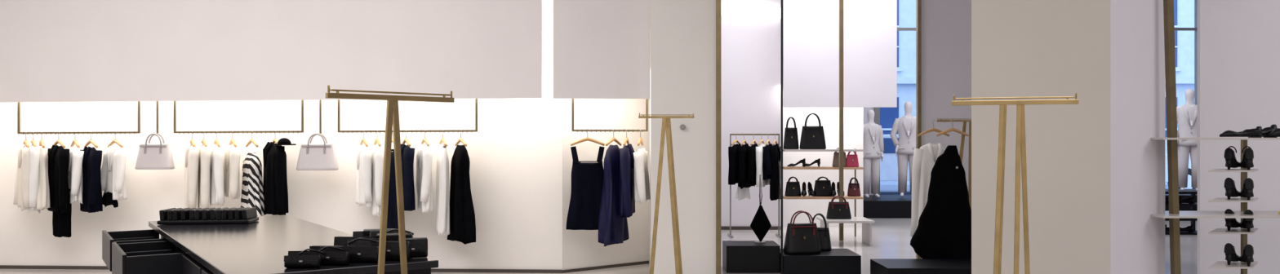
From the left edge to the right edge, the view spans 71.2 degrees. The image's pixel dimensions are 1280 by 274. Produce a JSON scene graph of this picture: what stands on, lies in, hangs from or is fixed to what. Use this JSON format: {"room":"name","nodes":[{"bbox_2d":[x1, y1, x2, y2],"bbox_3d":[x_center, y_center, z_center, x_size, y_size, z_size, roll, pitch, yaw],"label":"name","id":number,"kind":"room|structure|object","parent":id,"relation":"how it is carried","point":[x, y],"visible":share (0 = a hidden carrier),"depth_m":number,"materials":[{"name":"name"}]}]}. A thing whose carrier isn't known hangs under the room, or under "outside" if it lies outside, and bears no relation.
{"room":"clothing store","nodes":[
{"label":"clothing store","id":0,"kind":"room"},
{"bbox_2d":[102,191,118,208],"bbox_3d":[-5.450,0.639,9.179,0.095,0.166,0.349,0,0,-45],"label":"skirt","id":1,"kind":"object","parent":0,"point":[107,198],"visible":0.88,"depth_m":9.10,"materials":[{"name":"fabric"}]},
{"bbox_2d":[134,133,174,169],"bbox_3d":[-4.915,0.145,9.066,0.372,0.365,0.137,0,0,0],"label":"leather handbag","id":2,"kind":"object","parent":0,"point":[150,156],"visible":1,"depth_m":9.02,"materials":[{"name":"white leather"}]},
{"bbox_2d":[0,0,542,102],"bbox_3d":[-4.076,-1.623,8.870,6.253,2.555,0.060,0,0,3],"label":"wall","id":3,"kind":"structure","parent":0,"point":[51,51],"depth_m":8.82,"materials":[{"name":"paint"}]},
{"bbox_2d":[0,97,562,270],"bbox_3d":[-4.046,-0.750,9.445,6.509,4.300,0.150,0,0,3],"label":"wall","id":4,"kind":"structure","parent":0,"point":[515,153],"depth_m":9.33,"materials":[{"name":"white paint"}]},
{"bbox_2d":[17,101,140,134],"bbox_3d":[-5.747,-0.338,9.238,1.294,0.625,0.168,0,0,3],"label":"rail","id":5,"kind":"object","parent":4,"relation":"attached to","point":[139,102],"visible":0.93,"depth_m":9.16,"materials":[{"name":"brown metal"}]},
{"bbox_2d":[13,131,29,211],"bbox_3d":[-6.313,0.351,9.186,0.466,0.814,0.131,0,0,44],"label":"blouse","id":6,"kind":"object","parent":5,"relation":"hanging from","point":[21,184],"visible":0.84,"depth_m":9.06,"materials":[{"name":"white fabric"}]},
{"bbox_2d":[26,131,40,213],"bbox_3d":[-6.235,0.361,9.181,0.134,0.834,0.464,0,0,-45],"label":"blouse","id":7,"kind":"object","parent":5,"relation":"hanging from","point":[34,151],"visible":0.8,"depth_m":9.01,"materials":[{"name":"fabric"}]},
{"bbox_2d":[36,132,50,210],"bbox_3d":[-6.145,0.345,9.182,0.310,0.804,0.362,0,0,0],"label":"blouse","id":8,"kind":"object","parent":5,"relation":"hanging from","point":[43,193],"depth_m":9.06,"materials":[{"name":"white fabric"}]},
{"bbox_2d":[47,131,70,213],"bbox_3d":[-5.963,0.360,9.170,0.480,0.834,0.141,0,0,44],"label":"jacket","id":9,"kind":"object","parent":5,"relation":"hanging from","point":[58,156],"visible":0.94,"depth_m":9.05,"materials":[{"name":"fabric"}]},
{"bbox_2d":[52,189,71,237],"bbox_3d":[-5.945,0.785,9.199,0.248,0.500,0.133,0,0,34],"label":"trousers","id":10,"kind":"object","parent":5,"relation":"hanging from","point":[61,222],"visible":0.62,"depth_m":9.16,"materials":[{"name":"fabric"}]},
{"bbox_2d":[67,131,84,204],"bbox_3d":[-5.802,0.312,9.183,0.124,0.740,0.463,0,0,-41],"label":"shirt","id":11,"kind":"object","parent":5,"relation":"hanging from","point":[76,157],"visible":0.89,"depth_m":9.04,"materials":[{"name":"fabric"}]},
{"bbox_2d":[80,131,102,213],"bbox_3d":[-5.623,0.359,9.153,0.481,0.835,0.139,0,0,44],"label":"jacket","id":12,"kind":"object","parent":5,"relation":"hanging from","point":[92,202],"visible":0.91,"depth_m":9.03,"materials":[{"name":"fabric"}]},
{"bbox_2d":[100,131,127,200],"bbox_3d":[-5.371,0.294,9.138,0.467,0.708,0.136,0,0,38],"label":"white cotton top","id":13,"kind":"object","parent":5,"relation":"hanging from","point":[113,171],"visible":0.97,"depth_m":9.05,"materials":[{"name":"fabric"}]},
{"bbox_2d":[173,100,303,133],"bbox_3d":[-4.076,-0.341,9.162,1.351,0.618,0.168,0,0,3],"label":"rail","id":14,"kind":"object","parent":4,"relation":"attached to","point":[302,101],"visible":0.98,"depth_m":9.08,"materials":[{"name":"brown metal"}]},
{"bbox_2d":[184,130,199,208],"bbox_3d":[-4.560,0.375,9.107,0.124,0.876,0.458,0,0,-33],"label":"dress","id":15,"kind":"object","parent":14,"relation":"hanging from","point":[191,182],"visible":0.91,"depth_m":8.93,"materials":[{"name":"fabric"}]},
{"bbox_2d":[197,130,211,208],"bbox_3d":[-4.441,0.356,9.102,0.127,0.840,0.462,0,0,-37],"label":"dress","id":16,"kind":"object","parent":14,"relation":"hanging from","point":[205,152],"visible":0.84,"depth_m":8.92,"materials":[{"name":"fabric"}]},
{"bbox_2d":[209,130,225,206],"bbox_3d":[-4.308,0.318,9.095,0.123,0.765,0.460,0,0,-35],"label":"blouse","id":17,"kind":"object","parent":14,"relation":"hanging from","point":[217,196],"visible":0.95,"depth_m":8.93,"materials":[{"name":"fabric"}]},
{"bbox_2d":[223,130,240,199],"bbox_3d":[-4.144,0.282,9.087,0.133,0.694,0.458,0,0,-38],"label":"cream knit top","id":18,"kind":"object","parent":14,"relation":"hanging from","point":[232,156],"visible":0.98,"depth_m":8.93,"materials":[{"name":"fabric"}]},
{"bbox_2d":[240,130,264,216],"bbox_3d":[-3.929,0.392,9.074,0.466,0.916,0.186,0,0,43],"label":"dress","id":19,"kind":"object","parent":14,"relation":"hanging from","point":[252,190],"visible":0.87,"depth_m":8.98,"materials":[{"name":"fabric"}]},
{"bbox_2d":[262,130,288,215],"bbox_3d":[-3.701,0.366,9.065,0.206,0.866,0.473,0,0,-40],"label":"coat","id":20,"kind":"object","parent":14,"relation":"hanging from","point":[275,178],"visible":0.97,"depth_m":8.91,"materials":[{"name":"fabric"}]},
{"bbox_2d":[275,137,296,145],"bbox_3d":[-3.538,0.046,8.924,0.200,0.072,0.180,0,0,0],"label":"hat","id":21,"kind":"object","parent":20,"relation":"on","point":[284,141],"visible":1,"depth_m":8.90,"materials":[{"name":"fabric"}]},
{"bbox_2d":[0,265,562,273],"bbox_3d":[-4.000,1.383,9.355,6.409,0.035,0.015,0,0,3],"label":"baseboard","id":22,"kind":"structure","parent":4,"relation":"attached to","point":[2,267],"depth_m":9.24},
{"bbox_2d":[318,99,321,136],"bbox_3d":[-3.231,-0.194,9.010,0.016,0.363,0.069,0,0,0],"label":"hook","id":23,"kind":"object","parent":4,"relation":"attached to","point":[320,100],"visible":0.63,"depth_m":9.02,"materials":[{"name":"brown metal"}]},
{"bbox_2d":[296,133,338,170],"bbox_3d":[-3.240,0.148,8.987,0.408,0.372,0.137,0,0,0],"label":"leather handbag","id":24,"kind":"object","parent":23,"relation":"hanging from","point":[312,157],"visible":1,"depth_m":8.94,"materials":[{"name":"white leather"}]},
{"bbox_2d":[337,98,477,133],"bbox_3d":[-2.340,-0.345,9.080,1.429,0.611,0.168,0,0,3],"label":"rail","id":25,"kind":"object","parent":4,"relation":"attached to","point":[476,100],"visible":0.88,"depth_m":8.99,"materials":[{"name":"brown metal"}]},
{"bbox_2d":[355,129,372,208],"bbox_3d":[-2.792,0.317,9.023,0.119,0.775,0.458,0,0,-28],"label":"tunic","id":26,"kind":"object","parent":25,"relation":"hanging from","point":[363,155],"visible":1,"depth_m":8.86,"materials":[{"name":"fabric"}]},
{"bbox_2d":[369,130,384,217],"bbox_3d":[-2.652,0.366,9.018,0.124,0.876,0.458,0,0,-26],"label":"shirt","id":27,"kind":"object","parent":25,"relation":"hanging from","point":[377,154],"visible":0.87,"depth_m":8.84,"materials":[{"name":"fabric"}]},
{"bbox_2d":[386,132,398,229],"bbox_3d":[-2.493,0.456,9.011,0.143,1.057,0.285,0,0,-39],"label":"trousers","id":28,"kind":"object","parent":25,"relation":"hanging from","point":[392,221],"visible":0.38,"depth_m":8.92,"materials":[{"name":"fabric"}]},
{"bbox_2d":[400,129,415,211],"bbox_3d":[-2.358,0.335,9.006,0.147,0.816,0.478,0,0,-30],"label":"denim jacket","id":29,"kind":"object","parent":25,"relation":"hanging from","point":[407,153],"visible":0.75,"depth_m":8.81,"materials":[{"name":"fabric"}]},
{"bbox_2d":[416,129,433,213],"bbox_3d":[-2.164,0.345,8.994,0.132,0.837,0.458,0,0,-20],"label":"shirt","id":30,"kind":"object","parent":25,"relation":"hanging from","point":[424,154],"visible":1,"depth_m":8.85,"materials":[{"name":"fabric"}]},
{"bbox_2d":[435,129,449,235],"bbox_3d":[-1.979,0.458,8.988,0.124,1.065,0.286,0,0,-23],"label":"trousers","id":31,"kind":"object","parent":25,"relation":"hanging from","point":[442,197],"visible":1,"depth_m":8.90,"materials":[{"name":"fabric"}]},
{"bbox_2d":[447,129,475,244],"bbox_3d":[-1.789,0.492,8.974,0.216,1.135,0.503,0,0,-24],"label":"dress","id":32,"kind":"object","parent":25,"relation":"hanging from","point":[462,215],"visible":0.98,"depth_m":8.85,"materials":[{"name":"fabric"}]},
{"bbox_2d":[0,218,1197,273],"bbox_3d":[2.650,1.450,7.600,20.100,0.100,19.600,0,0,0],"label":"floor","id":33,"kind":"structure","parent":0,"point":[891,238],"depth_m":11.40,"materials":[{"name":"concrete"}]},
{"bbox_2d":[102,214,438,273],"bbox_3d":[-1.963,0.945,4.396,1.019,0.890,2.570,0,0,-34],"label":"table","id":34,"kind":"object","parent":33,"relation":"on","point":[260,246],"visible":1,"depth_m":4.17,"materials":[{"name":"paint"}]},
{"bbox_2d":[156,207,258,224],"bbox_3d":[-2.505,0.457,5.200,0.500,0.082,0.200,0,0,-7],"label":"tray","id":35,"kind":"object","parent":34,"relation":"on","point":[225,215],"visible":1,"depth_m":5.12,"materials":[{"name":"paint"}]},
{"bbox_2d":[284,228,427,267],"bbox_3d":[-1.212,0.443,3.651,0.572,0.117,0.459,0,0,-45],"label":"bags","id":36,"kind":"object","parent":34,"relation":"on","point":[362,246],"visible":0.89,"depth_m":3.57,"materials":[{"name":"leather"}]},
{"bbox_2d":[325,84,454,273],"bbox_3d":[-0.856,0.615,3.110,0.504,1.570,0.077,0,0,-42],"label":"clothing rack","id":37,"kind":"object","parent":33,"relation":"on","point":[392,112],"visible":1,"depth_m":3.09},
{"bbox_2d":[638,112,693,273],"bbox_3d":[0.221,0.603,7.172,0.430,1.594,0.213,0,0,-18],"label":"clothes rack","id":38,"kind":"object","parent":33,"relation":"on","point":[666,123],"visible":1,"depth_m":7.17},
{"bbox_2d":[722,240,780,273],"bbox_3d":[1.165,1.260,9.425,0.552,0.280,0.450,0,0,0],"label":"plinth","id":39,"kind":"object","parent":33,"relation":"on","point":[738,256],"visible":1,"depth_m":9.20,"materials":[{"name":"paint"}]},
{"bbox_2d":[727,133,780,238],"bbox_3d":[1.616,0.677,12.600,0.724,1.445,0.400,0,0,0],"label":"clothes rack","id":40,"kind":"object","parent":33,"relation":"on","point":[730,235],"visible":0.94,"depth_m":12.59,"materials":[{"name":"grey metal"}]},
{"bbox_2d":[728,133,741,185],"bbox_3d":[1.357,0.308,12.599,0.145,0.716,0.470,0,0,23],"label":"jacket","id":41,"kind":"object","parent":40,"relation":"hanging from","point":[733,154],"visible":0.71,"depth_m":12.41,"materials":[{"name":"fabric"}]},
{"bbox_2d":[735,186,751,200],"bbox_3d":[1.467,0.745,12.703,0.093,0.305,0.350,0,0,37],"label":"skirt","id":42,"kind":"object","parent":40,"relation":"hanging from","point":[743,193],"visible":0.61,"depth_m":12.63,"materials":[{"name":"fabric"}]},
{"bbox_2d":[737,133,751,189],"bbox_3d":[1.472,0.336,12.599,0.145,0.772,0.475,0,0,18],"label":"jacket","id":43,"kind":"object","parent":40,"relation":"hanging from","point":[743,182],"visible":0.84,"depth_m":12.41,"materials":[{"name":"fabric"}]},
{"bbox_2d":[747,135,759,186],"bbox_3d":[1.606,0.323,12.599,0.124,0.745,0.452,0,0,19],"label":"black top","id":44,"kind":"object","parent":40,"relation":"hanging from","point":[751,150],"visible":0.74,"depth_m":12.41,"materials":[{"name":"fabric"}]},
{"bbox_2d":[750,174,771,244],"bbox_3d":[1.279,0.758,9.415,0.187,0.723,0.183,0,0,34],"label":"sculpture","id":45,"kind":"object","parent":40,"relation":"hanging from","point":[760,224],"visible":1,"depth_m":9.38,"materials":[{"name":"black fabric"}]},
{"bbox_2d":[755,139,769,187],"bbox_3d":[1.717,0.329,12.600,0.128,0.758,0.451,0,0,25],"label":"white top","id":46,"kind":"object","parent":40,"relation":"hanging from","point":[759,150],"visible":0.66,"depth_m":12.41,"materials":[{"name":"fabric"}]},
{"bbox_2d":[762,139,772,180],"bbox_3d":[1.813,0.281,12.597,0.146,0.661,0.471,0,0,14],"label":"jacket","id":47,"kind":"object","parent":40,"relation":"hanging from","point":[766,165],"visible":0.78,"depth_m":12.40,"materials":[{"name":"fabric"}]},
{"bbox_2d":[769,133,780,200],"bbox_3d":[1.906,0.421,12.599,0.144,0.942,0.475,0,0,18],"label":"jacket","id":48,"kind":"object","parent":40,"relation":"hanging from","point":[775,151],"visible":0.94,"depth_m":12.40,"materials":[{"name":"fabric"}]},
{"bbox_2d":[780,0,782,273],"bbox_3d":[1.361,-0.750,8.580,0.016,4.300,0.030,0,0,0],"label":"frame post","id":49,"kind":"object","parent":33,"relation":"on","point":[781,1],"visible":1,"depth_m":8.56,"materials":[{"name":"metal"}]},
{"bbox_2d":[782,248,861,273],"bbox_3d":[1.841,1.300,9.325,0.783,0.200,0.590,0,0,0],"label":"plinth","id":50,"kind":"object","parent":33,"relation":"on","point":[834,261],"visible":0.66,"depth_m":9.03,"materials":[{"name":"paint"}]},
{"bbox_2d":[782,210,821,254],"bbox_3d":[1.670,0.981,9.220,0.379,0.437,0.196,0,0,-8],"label":"leather handbag","id":51,"kind":"object","parent":50,"relation":"on","point":[800,238],"visible":1,"depth_m":9.16,"materials":[{"name":"black leather"}]},
{"bbox_2d":[811,213,831,251],"bbox_3d":[1.901,1.006,9.500,0.259,0.387,0.157,0,0,17],"label":"handbag","id":52,"kind":"object","parent":50,"relation":"on","point":[824,235],"visible":0.62,"depth_m":9.44,"materials":[{"name":"leather"}]},
{"bbox_2d":[782,148,863,236],"bbox_3d":[2.511,0.781,12.400,1.078,1.237,0.400,0,0,0],"label":"shelving","id":53,"kind":"object","parent":33,"relation":"on","point":[806,197],"visible":0.64,"depth_m":12.20,"materials":[{"name":"brown wood"}]},
{"bbox_2d":[782,116,799,149],"bbox_3d":[2.101,-0.055,12.440,0.209,0.448,0.157,0,0,0],"label":"black leather satchel","id":54,"kind":"object","parent":53,"relation":"on","point":[791,138],"visible":1,"depth_m":12.39,"materials":[{"name":"black leather"}]},
{"bbox_2d":[784,177,801,196],"bbox_3d":[2.122,0.685,12.400,0.219,0.268,0.137,0,0,0],"label":"purse","id":55,"kind":"object","parent":53,"relation":"in","point":[793,188],"visible":1,"depth_m":12.36,"materials":[{"name":"black leather"}]},
{"bbox_2d":[786,158,805,167],"bbox_3d":[2.169,0.355,12.384,0.249,0.117,0.217,0,0,13],"label":"heels","id":56,"kind":"object","parent":53,"relation":"in","point":[803,161],"visible":1,"depth_m":12.29,"materials":[{"name":"black leather"}]},
{"bbox_2d":[800,182,814,196],"bbox_3d":[2.313,0.722,12.355,0.189,0.196,0.230,0,0,0],"label":"ankle boots","id":57,"kind":"object","parent":53,"relation":"on","point":[811,193],"visible":1,"depth_m":12.37,"materials":[{"name":"black leather"}]},
{"bbox_2d":[802,158,820,167],"bbox_3d":[2.375,0.355,12.384,0.249,0.117,0.217,0,0,13],"label":"heels","id":58,"kind":"object","parent":53,"relation":"in","point":[818,162],"visible":0.98,"depth_m":12.29,"materials":[{"name":"black leather"}]},
{"bbox_2d":[799,113,826,149],"bbox_3d":[2.384,-0.080,12.340,0.359,0.498,0.157,0,0,0],"label":"black leather satchel","id":59,"kind":"object","parent":53,"relation":"on","point":[811,137],"visible":1,"depth_m":12.29,"materials":[{"name":"black leather"}]},
{"bbox_2d":[813,177,831,196],"bbox_3d":[2.535,0.685,12.400,0.259,0.268,0.137,0,0,0],"label":"purse","id":60,"kind":"object","parent":53,"relation":"in","point":[822,188],"visible":0.96,"depth_m":12.36,"materials":[{"name":"black leather"}]},
{"bbox_2d":[831,182,844,196],"bbox_3d":[2.719,0.722,12.355,0.189,0.196,0.230,0,0,0],"label":"ankle boots","id":61,"kind":"object","parent":53,"relation":"on","point":[833,191],"visible":0.71,"depth_m":12.39,"materials":[{"name":"black leather"}]},
{"bbox_2d":[832,147,846,167],"bbox_3d":[2.769,0.279,12.400,0.199,0.268,0.118,0,0,0],"label":"leather handbag","id":62,"kind":"object","parent":53,"relation":"on","point":[836,155],"visible":0.72,"depth_m":12.36,"materials":[{"name":"brown leather"}]},
{"bbox_2d":[845,151,858,167],"bbox_3d":[2.932,0.299,12.360,0.179,0.228,0.098,0,0,0],"label":"leather handbag","id":63,"kind":"object","parent":53,"relation":"on","point":[851,160],"visible":0.88,"depth_m":12.33,"materials":[{"name":"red leather"}]},
{"bbox_2d":[847,177,860,196],"bbox_3d":[2.966,0.690,12.400,0.179,0.258,0.098,0,0,0],"label":"purse","id":64,"kind":"object","parent":53,"relation":"on","point":[853,190],"visible":1,"depth_m":12.37,"materials":[{"name":"red leather"}]},
{"bbox_2d":[839,0,843,240],"bbox_3d":[2.723,-0.750,12.100,0.050,4.300,0.050,0,0,0],"label":"frame post","id":65,"kind":"object","parent":33,"relation":"on","point":[841,2],"visible":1,"depth_m":12.07,"materials":[{"name":"brown metal"}]},
{"bbox_2d":[816,217,874,245],"bbox_3d":[2.678,1.235,11.700,0.625,0.330,0.600,0,0,0],"label":"bench","id":66,"kind":"object","parent":33,"relation":"on","point":[866,223],"visible":0.71,"depth_m":11.55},
{"bbox_2d":[826,195,851,219],"bbox_3d":[2.600,0.920,11.700,0.319,0.298,0.157,0,0,0],"label":"leather handbag","id":67,"kind":"object","parent":66,"relation":"on","point":[836,211],"visible":1,"depth_m":11.65,"materials":[{"name":"black leather"}]},
{"bbox_2d":[863,195,911,218],"bbox_3d":[4.450,1.250,16.150,1.900,0.300,1.500,0,0,0],"label":"platform","id":68,"kind":"object","parent":33,"relation":"on","point":[886,206],"visible":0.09,"depth_m":15.40,"materials":[{"name":"paint"}]},
{"bbox_2d":[863,110,884,198],"bbox_3d":[4.125,0.299,16.000,0.529,1.572,0.262,0,0,-14],"label":"mannequin","id":69,"kind":"object","parent":68,"relation":"on","point":[873,145],"visible":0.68,"depth_m":15.92},
{"bbox_2d":[889,101,915,197],"bbox_3d":[4.860,0.220,16.200,0.640,1.727,0.288,0,0,14],"label":"mannequin","id":70,"kind":"object","parent":68,"relation":"on","point":[905,126],"visible":0.59,"depth_m":16.14},
{"bbox_2d":[915,0,921,258],"bbox_3d":[3.169,-0.750,10.170,0.040,4.300,0.060,0,0,0],"label":"frame post","id":71,"kind":"object","parent":33,"relation":"on","point":[918,2],"visible":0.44,"depth_m":10.14,"materials":[{"name":"brown metal"}]},
{"bbox_2d":[870,258,971,273],"bbox_3d":[2.759,1.288,8.310,1.082,0.225,0.620,0,0,0],"label":"plinth","id":72,"kind":"object","parent":33,"relation":"on","point":[877,266],"visible":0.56,"depth_m":8.18,"materials":[{"name":"paint"}]},
{"bbox_2d":[936,117,971,209],"bbox_3d":[3.262,0.603,9.047,0.620,1.594,0.310,0,0,0],"label":"clothes rack","id":73,"kind":"object","parent":33,"relation":"on","point":[964,123],"visible":0.41,"depth_m":8.93,"materials":[{"name":"brown metal"}]},
{"bbox_2d":[910,120,949,236],"bbox_3d":[2.940,0.415,9.061,0.396,1.180,0.267,0,0,-26],"label":"blouse","id":74,"kind":"object","parent":73,"relation":"hanging from","point":[925,158],"visible":0.58,"depth_m":9.00,"materials":[{"name":"fabric"}]},
{"bbox_2d":[910,119,971,258],"bbox_3d":[3.039,0.547,8.796,0.756,1.443,0.268,0,0,0],"label":"dress","id":75,"kind":"object","parent":73,"relation":"hanging from","point":[944,229],"visible":0.86,"depth_m":8.74,"materials":[{"name":"fabric"}]},
{"bbox_2d":[951,93,1078,273],"bbox_3d":[1.472,0.615,3.548,0.441,1.570,0.253,0,0,0],"label":"clothes rack","id":76,"kind":"object","parent":33,"relation":"on","point":[1020,146],"visible":1,"depth_m":3.52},
{"bbox_2d":[1163,0,1181,273],"bbox_3d":[3.757,-0.750,6.350,0.159,4.301,0.050,0,0,0],"label":"post","id":77,"kind":"object","parent":33,"relation":"on","point":[1168,5],"visible":1,"depth_m":6.33,"materials":[{"name":"brown metal"}]},
{"bbox_2d":[1164,189,1197,235],"bbox_3d":[7.765,1.223,13.050,0.865,0.881,0.500,0,0,0],"label":"display shelves","id":78,"kind":"object","parent":33,"relation":"on","point":[1193,193],"visible":0.15,"depth_m":12.80,"materials":[{"name":"paint"}]},
{"bbox_2d":[1178,196,1194,204],"label":"shoes","id":79,"kind":"object","parent":78,"relation":"in","point":[1189,201],"depth_m":12.96,"materials":[{"name":"leather"}]},
{"bbox_2d":[1179,224,1193,231],"label":"shoes","id":80,"kind":"object","parent":78,"relation":"in","point":[1189,228],"depth_m":12.97,"materials":[{"name":"leather"}]},
{"bbox_2d":[1164,189,1197,210],"bbox_3d":[9.900,1.190,15.950,4.600,0.420,1.900,0,0,0],"label":"platform","id":81,"kind":"object","parent":33,"relation":"on","point":[1184,197],"visible":0.02,"depth_m":15.00,"materials":[{"name":"paint"}]},
{"bbox_2d":[1176,88,1197,190],"bbox_3d":[9.585,0.060,15.600,0.648,1.804,0.301,0,0,20],"label":"mannequin","id":82,"kind":"object","parent":81,"relation":"on","point":[1187,113],"visible":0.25,"depth_m":15.54},
{"bbox_2d":[1151,137,1279,273],"bbox_3d":[4.499,0.703,6.375,1.802,1.395,0.450,0,0,0],"label":"display shelf","id":83,"kind":"object","parent":33,"relation":"on","point":[1243,266],"visible":0.91,"depth_m":6.29,"materials":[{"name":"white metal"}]},
{"bbox_2d":[1223,146,1253,170],"bbox_3d":[4.282,0.148,6.394,0.176,0.169,0.248,0,0,34],"label":"heels","id":84,"kind":"object","parent":83,"relation":"on","point":[1246,162],"visible":1,"depth_m":6.34,"materials":[{"name":"black leather"}]},
{"bbox_2d":[1223,177,1253,199],"bbox_3d":[4.284,0.366,6.397,0.176,0.156,0.240,0,0,34],"label":"heels","id":85,"kind":"object","parent":83,"relation":"on","point":[1246,191],"visible":1,"depth_m":6.34,"materials":[{"name":"black leather"}]},
{"bbox_2d":[1223,243,1253,266],"bbox_3d":[4.284,0.832,6.397,0.176,0.156,0.240,0,0,34],"label":"heels","id":86,"kind":"object","parent":83,"relation":"on","point":[1246,257],"visible":1,"depth_m":6.34,"materials":[{"name":"black leather"}]},
{"bbox_2d":[1224,208,1253,231],"bbox_3d":[4.284,0.589,6.397,0.176,0.156,0.240,0,0,34],"label":"heels","id":87,"kind":"object","parent":83,"relation":"on","point":[1247,224],"visible":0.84,"depth_m":6.34,"materials":[{"name":"black leather"}]},
{"bbox_2d":[1219,124,1279,137],"bbox_3d":[4.389,-0.048,6.330,0.648,0.105,0.218,0,0,0],"label":"shoes","id":88,"kind":"object","parent":83,"relation":"on","point":[1273,131],"visible":1,"depth_m":6.25,"materials":[{"name":"black leather"}]},
{"bbox_2d":[552,0,650,98],"bbox_3d":[-0.374,-1.638,8.740,0.946,2.524,0.060,0,0,-4],"label":"wall","id":89,"kind":"structure","parent":0,"point":[602,48],"depth_m":8.71,"materials":[{"name":"paint"}]},
{"bbox_2d":[562,98,649,270],"bbox_3d":[-0.377,-0.750,9.607,0.994,4.300,0.815,0,0,0],"label":"wall","id":90,"kind":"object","parent":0,"point":[581,249],"depth_m":9.50,"materials":[{"name":"white paint"}]},
{"bbox_2d":[562,261,648,273],"bbox_3d":[-0.354,1.385,9.537,1.143,0.030,0.012,0,0,-38],"label":"baseboard","id":91,"kind":"structure","parent":90,"relation":"attached to","point":[642,262],"depth_m":9.51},
{"bbox_2d":[572,98,648,132],"bbox_3d":[-0.303,-0.349,9.085,0.778,0.601,0.168,0,0,-5],"label":"rail","id":92,"kind":"object","parent":90,"relation":"attached to","point":[646,100],"visible":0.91,"depth_m":9.01,"materials":[{"name":"brown metal"}]},
{"bbox_2d":[565,128,604,230],"bbox_3d":[-0.526,0.424,8.989,0.432,1.009,0.143,0,0,0],"label":"dress","id":93,"kind":"object","parent":92,"relation":"hanging from","point":[587,177],"visible":0.94,"depth_m":8.94,"materials":[{"name":"fabric"}]},
{"bbox_2d":[598,128,629,246],"bbox_3d":[-0.269,0.502,9.002,0.201,1.164,0.466,0,0,23],"label":"dress","id":94,"kind":"object","parent":92,"relation":"hanging from","point":[613,228],"visible":0.85,"depth_m":8.90,"materials":[{"name":"fabric"}]},
{"bbox_2d":[618,128,635,217],"bbox_3d":[-0.131,0.362,9.023,0.142,0.884,0.464,0,0,5],"label":"jacket","id":95,"kind":"object","parent":92,"relation":"hanging from","point":[626,190],"visible":0.99,"depth_m":8.82,"materials":[{"name":"fabric"}]},
{"bbox_2d":[633,128,649,203],"bbox_3d":[0.013,0.288,9.035,0.142,0.736,0.456,0,0,7],"label":"blouse","id":96,"kind":"object","parent":92,"relation":"hanging from","point":[642,184],"visible":1,"depth_m":8.84,"materials":[{"name":"fabric"}]},
{"bbox_2d":[649,0,715,273],"bbox_3d":[0.423,-0.750,11.100,0.636,4.300,5.000,0,0,0],"label":"wall","id":97,"kind":"structure","parent":0,"point":[683,32],"depth_m":8.60,"materials":[{"name":"white paint"}]},
{"bbox_2d":[715,0,720,273],"bbox_3d":[0.753,-0.750,8.580,0.046,4.300,0.060,0,0,0],"label":"door frame","id":98,"kind":"structure","parent":97,"relation":"attached to","point":[717,2],"depth_m":8.55,"materials":[{"name":"brown metal"}]},
{"bbox_2d":[720,0,780,226],"bbox_3d":[1.639,-0.750,13.575,0.998,4.300,0.150,0,0,0],"label":"wall","id":99,"kind":"structure","parent":0,"point":[750,46],"depth_m":13.50,"materials":[{"name":"paint"}]},
{"bbox_2d":[720,3,780,18],"bbox_3d":[1.643,-1.899,13.460,0.975,0.234,0.040,0,0,0],"label":"light","id":100,"kind":"object","parent":99,"relation":"attached to","point":[726,9],"visible":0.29,"depth_m":13.44,"materials":[{"name":"white"}]},
{"bbox_2d":[720,226,780,230],"bbox_3d":[1.644,1.375,13.488,0.948,0.050,0.015,0,0,0],"label":"baseboard","id":101,"kind":"structure","parent":99,"relation":"attached to","point":[722,228],"depth_m":13.48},
{"bbox_2d":[782,107,863,226],"bbox_3d":[2.794,-0.750,13.975,1.352,4.300,0.150,0,0,0],"label":"wall","id":102,"kind":"structure","parent":0,"point":[853,117],"depth_m":13.90,"materials":[{"name":"white paint"}]},
{"bbox_2d":[782,0,897,107],"bbox_3d":[2.912,-1.667,13.030,1.644,2.467,0.060,0,0,0],"label":"wall","id":103,"kind":"structure","parent":0,"point":[811,28],"depth_m":13.00,"materials":[{"name":"paint"}]},
{"bbox_2d":[863,107,874,195],"bbox_3d":[3.250,-0.750,17.275,2.500,4.300,0.150,0,0,0],"label":"wall","id":104,"kind":"structure","parent":0,"point":[865,109],"depth_m":17.20,"materials":[{"name":"paint"}]},
{"bbox_2d":[921,0,971,189],"bbox_3d":[4.248,-0.750,10.250,2.104,4.300,0.100,0,0,0],"label":"wall","id":105,"kind":"structure","parent":0,"point":[946,24],"depth_m":10.20,"materials":[{"name":"paint"}]},
{"bbox_2d":[971,0,1164,273],"bbox_3d":[2.983,-0.750,6.350,1.668,4.300,1.100,0,0,0],"label":"wall column","id":106,"kind":"structure","parent":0,"point":[1095,171],"depth_m":5.80,"materials":[{"name":"beige paint"}]},
{"bbox_2d":[1197,0,1279,273],"bbox_3d":[8.754,-0.750,8.020,7.491,4.300,0.040,0,0,0],"label":"wall","id":107,"kind":"structure","parent":0,"point":[1238,41],"depth_m":8.00,"materials":[{"name":"paint"}]},
{"bbox_3d":[2.650,-2.950,7.600,20.100,0.100,19.600,0,0,0],"label":"ceiling","id":108,"kind":"structure","parent":0,"visible":0},
{"bbox_2d":[542,0,552,97],"bbox_3d":[-0.907,-1.625,8.880,0.172,2.450,0.040,0,0,0],"label":"light","id":109,"kind":"object","parent":108,"relation":"hanging from","point":[547,4],"visible":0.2,"depth_m":8.86,"materials":[{"name":"white"}]},
{"label":"outside","id":110,"kind":"structure","parent":0,"visible":0},
{"bbox_2d":[880,185,1168,195],"bbox_3d":[15.000,1.500,38.725,50.000,0.100,42.550,0,0,0],"label":"ground","id":111,"kind":"structure","parent":110,"point":[884,189],"depth_m":24.26,"materials":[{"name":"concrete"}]},
{"bbox_2d":[880,134,909,181],"bbox_3d":[6.200,0.685,22.795,4.297,1.530,1.810,0,0,0],"label":"parked car","id":112,"kind":"object","parent":111,"relation":"on","point":[889,166],"visible":0.02,"depth_m":21.95,"materials":[{"name":"paint"}]},
{"bbox_2d":[874,0,1197,195],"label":"window","id":113,"kind":"structure","parent":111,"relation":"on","point":[1184,10],"depth_m":27.00,"materials":[{"name":"glass"}]},
{"bbox_2d":[1164,139,1194,189],"bbox_3d":[14.500,0.685,22.495,4.297,1.530,1.810,0,0,0],"label":"parked car","id":114,"kind":"object","parent":111,"relation":"on","point":[1188,187],"visible":0.04,"depth_m":21.65,"materials":[{"name":"paint"}]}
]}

